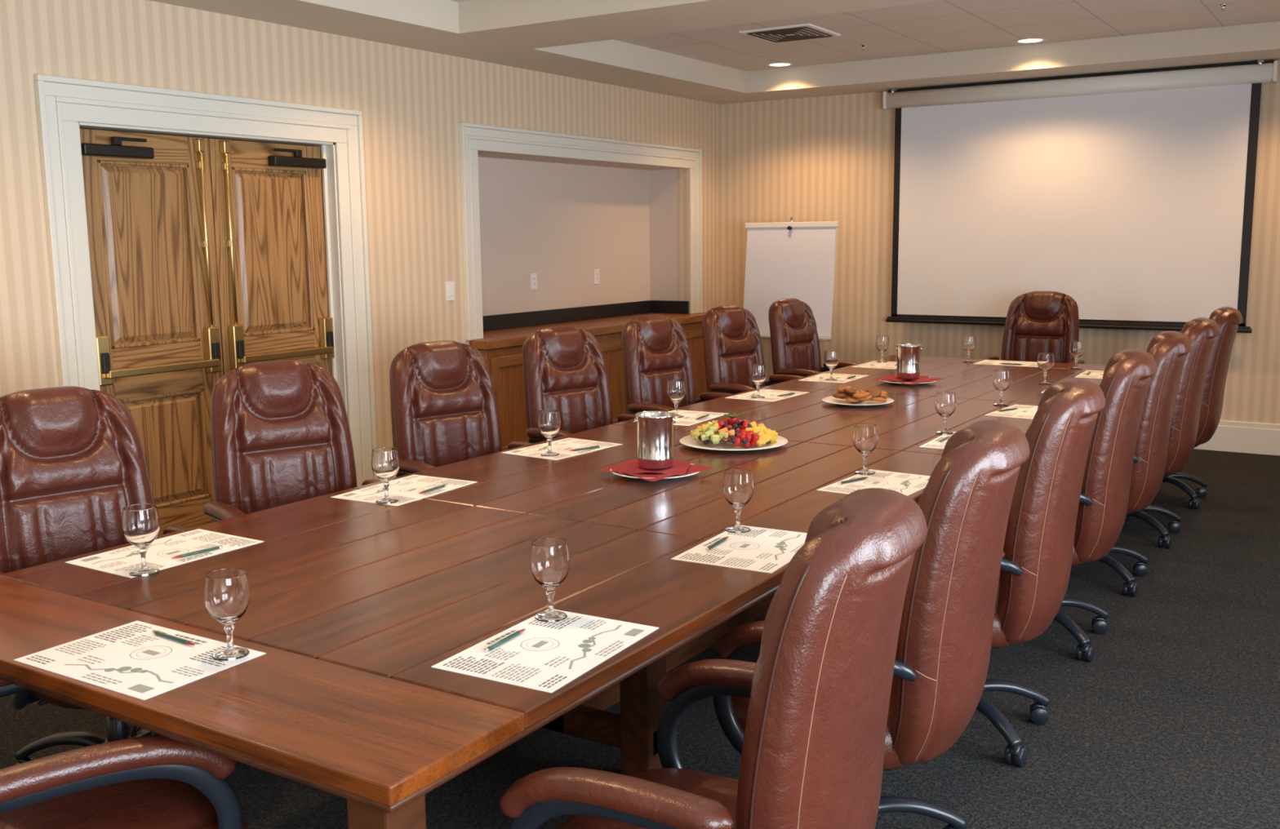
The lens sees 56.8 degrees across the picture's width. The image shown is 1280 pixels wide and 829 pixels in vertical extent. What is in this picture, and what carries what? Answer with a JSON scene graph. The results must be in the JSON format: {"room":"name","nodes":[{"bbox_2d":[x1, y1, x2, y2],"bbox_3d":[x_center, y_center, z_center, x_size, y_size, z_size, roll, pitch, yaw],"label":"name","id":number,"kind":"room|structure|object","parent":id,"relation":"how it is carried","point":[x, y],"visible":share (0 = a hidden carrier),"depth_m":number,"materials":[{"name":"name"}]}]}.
{"room":"conference room","nodes":[
{"label":"conference room","id":0,"kind":"room"},
{"bbox_2d":[0,0,719,448],"bbox_3d":[-2.561,-0.787,5.973,0.480,3.000,11.400,5,10,32],"label":"wall","id":1,"kind":"structure","parent":0,"point":[560,220],"depth_m":7.30,"materials":[{"name":"paper"}]},
{"bbox_2d":[80,128,222,536],"bbox_3d":[-2.414,-0.341,5.946,0.120,2.098,0.768,5,10,32],"label":"door","id":2,"kind":"structure","parent":1,"relation":"in","point":[148,197],"depth_m":5.96,"materials":[{"name":"brown wood"}]},
{"bbox_2d":[33,74,377,487],"bbox_3d":[-2.217,-0.490,6.260,0.236,2.320,1.950,5,10,32],"label":"trim","id":3,"kind":"structure","parent":1,"relation":"attached to","point":[61,102],"depth_m":5.96,"materials":[{"name":"beige paint"}]},
{"bbox_2d":[208,138,334,375],"bbox_3d":[-1.998,-0.442,6.590,0.120,2.098,0.768,5,10,32],"label":"door","id":4,"kind":"structure","parent":1,"relation":"in","point":[268,204],"depth_m":6.50,"materials":[{"name":"brown wood"}]},
{"bbox_2d":[445,281,454,301],"bbox_3d":[-1.222,-0.796,7.628,0.011,0.124,0.080,5,10,32],"label":"light switch","id":5,"kind":"object","parent":1,"relation":"attached to","point":[450,286],"visible":1,"depth_m":7.62,"materials":[{"name":"white plastic"}]},
{"bbox_2d":[530,273,537,289],"bbox_3d":[-0.807,-1.014,9.007,0.010,0.124,0.080,5,10,32],"label":"wall outlet","id":6,"kind":"object","parent":1,"relation":"attached to","point":[533,276],"visible":1,"depth_m":9.00,"materials":[{"name":"white plastic"}]},
{"bbox_2d":[458,122,702,340],"bbox_3d":[-0.309,-1.381,8.970,0.036,1.400,3.100,5,10,32],"label":"trim","id":7,"kind":"structure","parent":1,"relation":"attached to","point":[473,138],"depth_m":8.29,"materials":[{"name":"beige paint"}]},
{"bbox_2d":[482,300,688,338],"bbox_3d":[-0.485,-0.719,9.188,0.399,0.190,2.768,5,10,32],"label":"countertop","id":8,"kind":"structure","parent":1,"relation":"attached to","point":[517,323],"depth_m":9.39,"materials":[{"name":"black stone"}]},
{"bbox_2d":[593,269,599,284],"bbox_3d":[-0.355,-1.132,9.705,0.010,0.124,0.080,5,10,32],"label":"wall outlet","id":9,"kind":"object","parent":1,"relation":"attached to","point":[596,272],"visible":1,"depth_m":9.70,"materials":[{"name":"white plastic"}]},
{"bbox_2d":[0,449,1279,828],"bbox_3d":[0.064,0.966,4.552,7.310,0.100,11.800,5,10,32],"label":"floor","id":10,"kind":"structure","parent":0,"point":[1173,720],"depth_m":3.84,"materials":[{"name":"carpet"}]},
{"bbox_2d":[0,386,236,765],"bbox_3d":[-1.558,0.520,3.421,0.784,1.150,0.685,8,12,44],"label":"office chair","id":11,"kind":"object","parent":10,"relation":"on","point":[72,458],"visible":0.44,"depth_m":3.51,"materials":[{"name":"brown leather"}]},
{"bbox_2d":[0,680,248,828],"bbox_3d":[-1.112,0.680,2.326,0.784,1.150,0.685,-6,10,-33],"label":"office chair","id":12,"kind":"object","parent":10,"relation":"on","point":[154,781],"visible":0.66,"depth_m":2.18,"materials":[{"name":"brown leather"}]},
{"bbox_2d":[203,360,381,522],"bbox_3d":[-1.140,0.411,4.123,0.685,1.150,0.784,-7,11,-37],"label":"office chair","id":13,"kind":"object","parent":10,"relation":"on","point":[281,435],"visible":0.5,"depth_m":4.22,"materials":[{"name":"brown leather"}]},
{"bbox_2d":[390,340,533,477],"bbox_3d":[-0.663,0.289,4.898,0.685,1.150,0.784,-8,11,-41],"label":"office chair","id":14,"kind":"object","parent":10,"relation":"on","point":[444,408],"visible":0.5,"depth_m":4.98,"materials":[{"name":"brown leather"}]},
{"bbox_2d":[0,355,1106,828],"bbox_3d":[0.684,0.453,5.029,1.675,0.760,6.565,5,10,32],"label":"conference table","id":15,"kind":"object","parent":10,"relation":"on","point":[353,606],"visible":0.59,"depth_m":2.86,"materials":[{"name":"brown wood"}]},
{"bbox_2d":[13,621,266,700],"bbox_3d":[-1.000,0.484,2.366,0.410,0.001,0.280,5,10,31],"label":"placemat","id":16,"kind":"object","parent":15,"relation":"on","point":[129,660],"visible":0.98,"depth_m":2.35,"materials":[{"name":"white paper"}]},
{"bbox_2d":[151,630,195,645],"bbox_3d":[-0.969,0.464,2.457,0.145,0.010,0.009,5,10,35],"label":"pen","id":17,"kind":"object","parent":16,"relation":"on","point":[153,632],"visible":1,"depth_m":2.46,"materials":[{"name":"green plastic"}]},
{"bbox_2d":[204,568,249,661],"bbox_3d":[-0.820,0.398,2.357,0.087,0.169,0.087,5,10,32],"label":"water goblet","id":18,"kind":"object","parent":16,"relation":"on","point":[227,590],"visible":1,"depth_m":2.33,"materials":[{"name":"clear glass"}]},
{"bbox_2d":[65,528,264,577],"bbox_3d":[-1.266,0.367,3.168,0.280,0.001,0.410,5,10,32],"label":"placemat","id":19,"kind":"object","parent":15,"relation":"on","point":[120,562],"visible":0.85,"depth_m":3.16,"materials":[{"name":"white paper"}]},
{"bbox_2d":[121,503,159,577],"bbox_3d":[-1.243,0.313,2.953,0.087,0.169,0.087,5,10,32],"label":"water goblet","id":20,"kind":"object","parent":19,"relation":"on","point":[140,524],"visible":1,"depth_m":2.92,"materials":[{"name":"clear glass"}]},
{"bbox_2d":[171,545,222,559],"bbox_3d":[-1.173,0.365,3.135,0.008,0.010,0.145,6,11,39],"label":"pen","id":21,"kind":"object","parent":19,"relation":"on","point":[211,548],"visible":1,"depth_m":3.14,"materials":[{"name":"green plastic"}]},
{"bbox_2d":[330,475,477,506],"bbox_3d":[-0.776,0.248,3.926,0.280,0.001,0.410,4,10,29],"label":"placemat","id":22,"kind":"object","parent":15,"relation":"on","point":[406,490],"visible":0.88,"depth_m":3.92,"materials":[{"name":"white paper"}]},
{"bbox_2d":[371,447,399,504],"bbox_3d":[-0.801,0.192,3.729,0.087,0.169,0.087,5,10,32],"label":"water goblet","id":23,"kind":"object","parent":22,"relation":"on","point":[384,460],"visible":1,"depth_m":3.70,"materials":[{"name":"clear glass"}]},
{"bbox_2d":[418,484,447,493],"bbox_3d":[-0.682,0.245,3.898,0.009,0.010,0.145,4,10,27],"label":"pen","id":24,"kind":"object","parent":22,"relation":"on","point":[444,485],"visible":1,"depth_m":3.90,"materials":[{"name":"green plastic"}]},
{"bbox_2d":[431,609,659,693],"bbox_3d":[-0.182,0.471,2.400,0.280,0.001,0.410,4,10,29],"label":"placemat","id":25,"kind":"object","parent":15,"relation":"on","point":[546,656],"visible":0.99,"depth_m":2.37,"materials":[{"name":"white paper"}]},
{"bbox_2d":[484,628,525,653],"bbox_3d":[-0.276,0.462,2.427,0.009,0.010,0.145,4,10,27],"label":"pen","id":26,"kind":"object","parent":25,"relation":"on","point":[498,643],"visible":1,"depth_m":2.41,"materials":[{"name":"green plastic"}]},
{"bbox_2d":[529,537,569,622],"bbox_3d":[-0.195,0.359,2.571,0.087,0.169,0.087,5,10,32],"label":"water goblet","id":27,"kind":"object","parent":25,"relation":"on","point":[549,558],"visible":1,"depth_m":2.54,"materials":[{"name":"clear glass"}]},
{"bbox_2d":[502,438,622,460],"bbox_3d":[-0.303,0.134,4.659,0.280,0.001,0.410,6,11,36],"label":"placemat","id":28,"kind":"object","parent":15,"relation":"on","point":[563,446],"visible":0.98,"depth_m":4.66,"materials":[{"name":"white paper"}]},
{"bbox_2d":[537,409,560,456],"bbox_3d":[-0.345,0.071,4.508,0.087,0.169,0.087,5,10,32],"label":"water goblet","id":29,"kind":"object","parent":28,"relation":"on","point":[548,420],"visible":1,"depth_m":4.47,"materials":[{"name":"clear glass"}]},
{"bbox_2d":[569,445,601,451],"bbox_3d":[-0.213,0.132,4.619,0.145,0.010,0.008,-6,10,-34],"label":"pen","id":30,"kind":"object","parent":28,"relation":"on","point":[595,446],"visible":1,"depth_m":4.62,"materials":[{"name":"green plastic"}]},
{"bbox_2d":[597,410,714,481],"bbox_3d":[0.054,0.103,4.112,0.319,0.215,0.319,7,11,41],"label":"ice bucket","id":31,"kind":"object","parent":15,"relation":"on","point":[655,462],"visible":1,"depth_m":4.06,"materials":[{"name":"silver"}]},
{"bbox_2d":[633,409,727,426],"bbox_3d":[0.192,0.014,5.425,0.280,0.001,0.410,4,10,29],"label":"placemat","id":32,"kind":"object","parent":15,"relation":"on","point":[690,416],"visible":0.56,"depth_m":5.44,"materials":[{"name":"white paper"}]},
{"bbox_2d":[666,379,685,417],"bbox_3d":[0.166,-0.072,5.428,0.087,0.169,0.087,5,10,32],"label":"water goblet","id":33,"kind":"object","parent":32,"relation":"on","point":[676,388],"visible":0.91,"depth_m":5.39,"materials":[{"name":"clear glass"}]},
{"bbox_2d":[695,413,710,419],"bbox_3d":[0.286,0.011,5.397,0.009,0.010,0.145,4,10,27],"label":"pen","id":34,"kind":"object","parent":32,"relation":"on","point":[708,415],"visible":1,"depth_m":5.39,"materials":[{"name":"green"}]},
{"bbox_2d":[679,413,787,450],"bbox_3d":[0.370,0.061,4.681,0.430,0.122,0.430,2,9,18],"label":"fruit platter","id":35,"kind":"object","parent":15,"relation":"on","point":[732,433],"visible":1,"depth_m":4.61,"materials":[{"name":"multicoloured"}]},
{"bbox_2d":[671,525,807,573],"bbox_3d":[0.302,0.353,3.150,0.280,0.001,0.410,4,10,29],"label":"placemat","id":36,"kind":"object","parent":15,"relation":"on","point":[766,550],"visible":0.98,"depth_m":3.12,"materials":[{"name":"white paper"}]},
{"bbox_2d":[705,536,728,551],"bbox_3d":[0.208,0.344,3.176,0.009,0.010,0.145,4,10,27],"label":"pen","id":37,"kind":"object","parent":36,"relation":"on","point":[724,539],"visible":1,"depth_m":3.16,"materials":[{"name":"green plastic"}]},
{"bbox_2d":[722,469,753,533],"bbox_3d":[0.275,0.243,3.318,0.087,0.169,0.087,5,10,32],"label":"water goblet","id":38,"kind":"object","parent":36,"relation":"on","point":[738,484],"visible":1,"depth_m":3.29,"materials":[{"name":"clear glass"}]},
{"bbox_2d":[724,389,808,401],"bbox_3d":[0.665,-0.101,6.158,0.280,0.001,0.410,5,10,34],"label":"placemat","id":39,"kind":"object","parent":15,"relation":"on","point":[770,395],"visible":0.94,"depth_m":6.15,"materials":[{"name":"white paper"}]},
{"bbox_2d":[749,364,766,398],"bbox_3d":[0.605,-0.171,6.054,0.087,0.169,0.087,5,10,32],"label":"water goblet","id":40,"kind":"object","parent":39,"relation":"on","point":[757,373],"visible":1,"depth_m":6.02,"materials":[{"name":"clear glass"}]},
{"bbox_2d":[777,392,795,396],"bbox_3d":[0.757,-0.103,6.122,0.145,0.010,0.009,-8,12,-42],"label":"pen","id":41,"kind":"object","parent":39,"relation":"on","point":[792,393],"visible":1,"depth_m":6.12,"materials":[{"name":"green"}]},
{"bbox_2d":[800,373,867,382],"bbox_3d":[1.128,-0.213,6.874,0.280,0.001,0.410,4,10,30],"label":"placemat","id":42,"kind":"object","parent":15,"relation":"on","point":[842,378],"visible":0.97,"depth_m":6.86,"materials":[{"name":"white paper"}]},
{"bbox_2d":[823,350,839,381],"bbox_3d":[1.093,-0.281,6.754,0.087,0.169,0.087,5,10,32],"label":"water goblet","id":43,"kind":"object","parent":42,"relation":"on","point":[831,357],"visible":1,"depth_m":6.72,"materials":[{"name":"clear glass"}]},
{"bbox_2d":[822,386,893,406],"bbox_3d":[1.069,-0.096,5.802,0.350,0.087,0.350,5,10,32],"label":"plate","id":44,"kind":"object","parent":15,"relation":"on","point":[845,396],"visible":1,"depth_m":5.76,"materials":[{"name":"white"}]},
{"bbox_2d":[816,469,930,496],"bbox_3d":[0.808,0.231,3.933,0.280,0.001,0.410,5,10,35],"label":"placemat","id":45,"kind":"object","parent":15,"relation":"on","point":[906,484],"visible":0.75,"depth_m":3.94,"materials":[{"name":"white paper"}]},
{"bbox_2d":[838,477,867,484],"bbox_3d":[0.717,0.220,3.969,0.145,0.010,0.009,-7,11,-38],"label":"pen","id":46,"kind":"object","parent":45,"relation":"on","point":[860,478],"visible":1,"depth_m":3.96,"materials":[{"name":"green plastic"}]},
{"bbox_2d":[853,423,878,475],"bbox_3d":[0.781,0.120,4.101,0.087,0.169,0.087,5,10,32],"label":"water goblet","id":47,"kind":"object","parent":45,"relation":"on","point":[865,436],"visible":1,"depth_m":4.07,"materials":[{"name":"clear glass"}]},
{"bbox_2d":[851,360,897,368],"bbox_3d":[1.553,-0.316,7.532,0.280,0.001,0.410,5,10,31],"label":"placemat","id":48,"kind":"object","parent":15,"relation":"on","point":[889,365],"visible":0.8,"depth_m":7.51,"materials":[{"name":"white paper"}]},
{"bbox_2d":[875,335,888,362],"bbox_3d":[1.574,-0.425,7.682,0.087,0.169,0.087,5,10,32],"label":"water goblet","id":49,"kind":"object","parent":48,"relation":"on","point":[882,341],"visible":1,"depth_m":7.65,"materials":[{"name":"clear glass"}]},
{"bbox_2d":[871,343,945,385],"bbox_3d":[1.493,-0.282,6.580,0.319,0.215,0.319,8,12,44],"label":"ice bucket","id":50,"kind":"object","parent":15,"relation":"on","point":[908,371],"visible":1,"depth_m":6.53,"materials":[{"name":"silver metal"}]},
{"bbox_2d":[919,431,956,448],"bbox_3d":[1.313,0.108,4.716,0.280,0.001,0.410,4,10,30],"label":"placemat","id":51,"kind":"object","parent":15,"relation":"on","point":[934,443],"visible":0.11,"depth_m":4.68,"materials":[{"name":"white paper"}]},
{"bbox_2d":[937,436,949,443],"bbox_3d":[1.220,0.099,4.744,0.009,0.010,0.145,5,10,31],"label":"pen","id":52,"kind":"object","parent":51,"relation":"on","point":[946,437],"visible":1,"depth_m":4.72,"materials":[{"name":"green plastic"}]},
{"bbox_2d":[934,391,956,434],"bbox_3d":[1.266,-0.006,4.908,0.087,0.169,0.087,5,10,32],"label":"water goblet","id":53,"kind":"object","parent":15,"relation":"on","point":[945,403],"visible":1,"depth_m":4.88,"materials":[{"name":"clear glass"}]},
{"bbox_2d":[962,335,976,362],"bbox_3d":[2.121,-0.423,7.629,0.087,0.169,0.087,5,10,32],"label":"water goblet","id":54,"kind":"object","parent":15,"relation":"on","point":[969,342],"visible":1,"depth_m":7.59,"materials":[{"name":"clear glass"}]},
{"bbox_2d":[992,369,1011,406],"bbox_3d":[1.742,-0.129,5.699,0.087,0.169,0.087,5,10,32],"label":"water goblet","id":55,"kind":"object","parent":15,"relation":"on","point":[1002,379],"visible":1,"depth_m":5.67,"materials":[{"name":"clear glass"}]},
{"bbox_2d":[973,360,1038,367],"bbox_3d":[2.368,-0.327,7.545,0.410,0.001,0.280,5,10,31],"label":"placemat","id":56,"kind":"object","parent":15,"relation":"on","point":[984,362],"visible":0.88,"depth_m":7.56,"materials":[{"name":"white paper"}]},
{"bbox_2d":[999,363,1022,365],"bbox_3d":[2.337,-0.319,7.452,0.145,0.010,0.009,5,10,35],"label":"pen","id":57,"kind":"object","parent":56,"relation":"on","point":[999,363],"visible":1,"depth_m":7.45,"materials":[{"name":"green plastic"}]},
{"bbox_2d":[984,404,1038,419],"bbox_3d":[1.808,-0.012,5.482,0.280,0.001,0.410,6,11,36],"label":"placemat","id":58,"kind":"object","parent":15,"relation":"on","point":[1024,411],"visible":0.54,"depth_m":5.47,"materials":[{"name":"white paper"}]},
{"bbox_2d":[997,408,1017,412],"bbox_3d":[1.718,-0.023,5.520,0.145,0.010,0.008,-6,10,-34],"label":"pen","id":59,"kind":"object","parent":58,"relation":"on","point":[1011,409],"visible":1,"depth_m":5.51,"materials":[{"name":"green"}]},
{"bbox_2d":[1037,352,1053,385],"bbox_3d":[2.219,-0.251,6.476,0.087,0.169,0.087,5,10,32],"label":"water goblet","id":60,"kind":"object","parent":15,"relation":"on","point":[1045,360],"visible":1,"depth_m":6.44,"materials":[{"name":"clear glass"}]},
{"bbox_2d":[1069,341,1084,369],"bbox_3d":[2.649,-0.360,7.178,0.087,0.169,0.087,5,10,32],"label":"water goblet","id":61,"kind":"object","parent":15,"relation":"on","point":[1076,348],"visible":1,"depth_m":7.14,"materials":[{"name":"clear glass"}]},
{"bbox_2d":[1074,370,1103,378],"bbox_3d":[2.712,-0.231,6.881,0.280,0.001,0.410,4,10,30],"label":"placemat","id":62,"kind":"object","parent":15,"relation":"on","point":[1094,374],"visible":0.44,"depth_m":6.88,"materials":[{"name":"white paper"}]},
{"bbox_2d":[522,325,635,443],"bbox_3d":[-0.186,0.168,5.674,0.685,1.150,0.784,-9,12,-43],"label":"office chair","id":63,"kind":"object","parent":10,"relation":"on","point":[565,371],"visible":0.47,"depth_m":5.75,"materials":[{"name":"brown leather"}]},
{"bbox_2d":[469,312,706,451],"bbox_3d":[-0.215,-0.234,9.137,0.171,0.920,3.110,5,10,32],"label":"base cabinet","id":64,"kind":"object","parent":10,"relation":"on","point":[503,355],"visible":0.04,"depth_m":8.14,"materials":[{"name":"brown wood"}]},
{"bbox_2d":[621,314,732,414],"bbox_3d":[0.280,0.044,6.469,0.784,1.150,0.685,8,12,44],"label":"office chair","id":65,"kind":"object","parent":10,"relation":"on","point":[655,351],"visible":0.5,"depth_m":6.52,"materials":[{"name":"brown leather"}]},
{"bbox_2d":[498,488,927,828],"bbox_3d":[0.113,0.685,2.202,0.784,1.150,0.685,4,10,28],"label":"office chair","id":66,"kind":"object","parent":10,"relation":"on","point":[818,687],"visible":1,"depth_m":1.88,"materials":[{"name":"brown leather"}]},
{"bbox_2d":[702,305,804,394],"bbox_3d":[0.768,-0.085,7.298,0.784,1.150,0.685,8,12,44],"label":"office chair","id":67,"kind":"object","parent":10,"relation":"on","point":[732,343],"visible":0.43,"depth_m":7.35,"materials":[{"name":"brown leather"}]},
{"bbox_2d":[743,217,839,349],"bbox_3d":[1.297,-0.786,9.953,0.840,1.722,0.541,5,10,32],"label":"flip chart","id":68,"kind":"object","parent":10,"relation":"on","point":[790,260],"visible":0.78,"depth_m":9.77,"materials":[{"name":"white paper"}]},
{"bbox_2d":[768,297,858,377],"bbox_3d":[1.262,-0.205,8.063,0.784,1.150,0.685,7,11,40],"label":"office chair","id":69,"kind":"object","parent":10,"relation":"on","point":[794,339],"visible":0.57,"depth_m":8.09,"materials":[{"name":"brown leather"}]},
{"bbox_2d":[713,419,1030,828],"bbox_3d":[0.533,0.570,2.944,0.784,1.150,0.685,4,10,30],"label":"office chair","id":70,"kind":"object","parent":10,"relation":"on","point":[944,649],"visible":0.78,"depth_m":2.62,"materials":[{"name":"brown leather"}]},
{"bbox_2d":[980,291,1084,364],"bbox_3d":[2.691,-0.252,8.201,0.699,1.173,0.800,5,10,34],"label":"office chair","id":71,"kind":"object","parent":10,"relation":"on","point":[1037,322],"visible":0.41,"depth_m":8.32,"materials":[{"name":"brown leather"}]},
{"bbox_2d":[976,377,1105,767],"bbox_3d":[1.022,0.446,3.737,0.784,1.150,0.685,4,10,30],"label":"office chair","id":72,"kind":"object","parent":10,"relation":"on","point":[1036,564],"visible":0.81,"depth_m":3.41,"materials":[{"name":"brown leather"}]},
{"bbox_2d":[990,348,1157,662],"bbox_3d":[1.554,0.311,4.598,0.784,1.150,0.685,4,10,30],"label":"office chair","id":73,"kind":"object","parent":10,"relation":"on","point":[1104,500],"visible":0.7,"depth_m":4.27,"materials":[{"name":"brown leather"}]},
{"bbox_2d":[1084,330,1191,596],"bbox_3d":[2.046,0.189,5.378,0.784,1.150,0.685,4,10,30],"label":"office chair","id":74,"kind":"object","parent":10,"relation":"on","point":[1169,349],"visible":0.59,"depth_m":5.05,"materials":[{"name":"brown leather"}]},
{"bbox_2d":[1124,317,1220,548],"bbox_3d":[2.556,0.066,6.168,0.784,1.150,0.685,5,10,32],"label":"office chair","id":75,"kind":"object","parent":10,"relation":"on","point":[1202,332],"visible":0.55,"depth_m":5.85,"materials":[{"name":"brown leather"}]},
{"bbox_2d":[1160,306,1242,509],"bbox_3d":[3.094,-0.065,7.001,0.784,1.150,0.685,5,10,32],"label":"office chair","id":76,"kind":"object","parent":10,"relation":"on","point":[1228,318],"visible":0.46,"depth_m":6.68,"materials":[{"name":"brown leather"}]},
{"bbox_2d":[148,0,1279,104],"bbox_3d":[0.286,-1.906,3.959,6.550,0.290,11.640,5,10,32],"label":"ceiling","id":77,"kind":"structure","parent":0,"point":[695,50],"depth_m":7.63,"materials":[{"name":"paint"}]},
{"bbox_2d":[766,62,793,66],"bbox_3d":[1.088,-2.721,9.197,0.210,0.006,0.210,5,10,32],"label":"recessed light","id":78,"kind":"object","parent":77,"relation":"in","point":[772,64],"visible":1,"depth_m":9.21,"materials":[{"name":"white plastic"}]},
{"bbox_2d":[738,23,840,43],"bbox_3d":[0.987,-2.501,7.772,0.500,0.018,0.500,5,10,32],"label":"ceiling vent","id":79,"kind":"object","parent":77,"relation":"in","point":[803,31],"visible":1,"depth_m":7.71,"materials":[{"name":"white plastic"}]},
{"bbox_2d":[859,44,867,50],"bbox_3d":[1.570,-2.576,8.308,0.056,0.040,0.056,5,10,32],"label":"sprinkler","id":80,"kind":"object","parent":77,"relation":"attached to","point":[863,46],"visible":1,"depth_m":8.30,"materials":[{"name":"silver metal"}]},
{"bbox_2d":[1014,38,1046,43],"bbox_3d":[2.698,-2.585,8.178,0.210,0.006,0.210,5,10,32],"label":"recessed light","id":81,"kind":"object","parent":77,"relation":"in","point":[1024,40],"visible":1,"depth_m":8.17,"materials":[{"name":"white plastic"}]},
{"bbox_2d":[882,59,1279,333],"bbox_3d":[3.154,-1.584,8.882,2.790,1.858,0.146,5,10,32],"label":"projection screen","id":82,"kind":"object","parent":77,"relation":"hanging from","point":[1127,196],"visible":0.95,"depth_m":8.79,"materials":[{"name":"white fabric"}]},
{"bbox_2d":[1217,3,1228,11],"bbox_3d":[3.433,-2.394,6.965,0.056,0.040,0.056,5,10,32],"label":"sprinkler","id":83,"kind":"object","parent":77,"relation":"attached to","point":[1223,6],"visible":1,"depth_m":6.95,"materials":[{"name":"silver metal"}]},
{"bbox_2d":[719,60,1279,424],"bbox_3d":[3.399,-1.297,8.960,6.550,3.000,0.120,5,10,32],"label":"wall","id":84,"kind":"structure","parent":0,"point":[830,157],"depth_m":9.84,"materials":[{"name":"paper"}]},
{"bbox_2d":[1193,420,1279,456],"bbox_3d":[3.375,0.084,9.107,6.310,0.225,0.022,5,10,32],"label":"baseboard","id":85,"kind":"structure","parent":84,"relation":"attached to","point":[1246,437],"depth_m":8.48,"materials":[{"name":"beige paint"}]}
]}

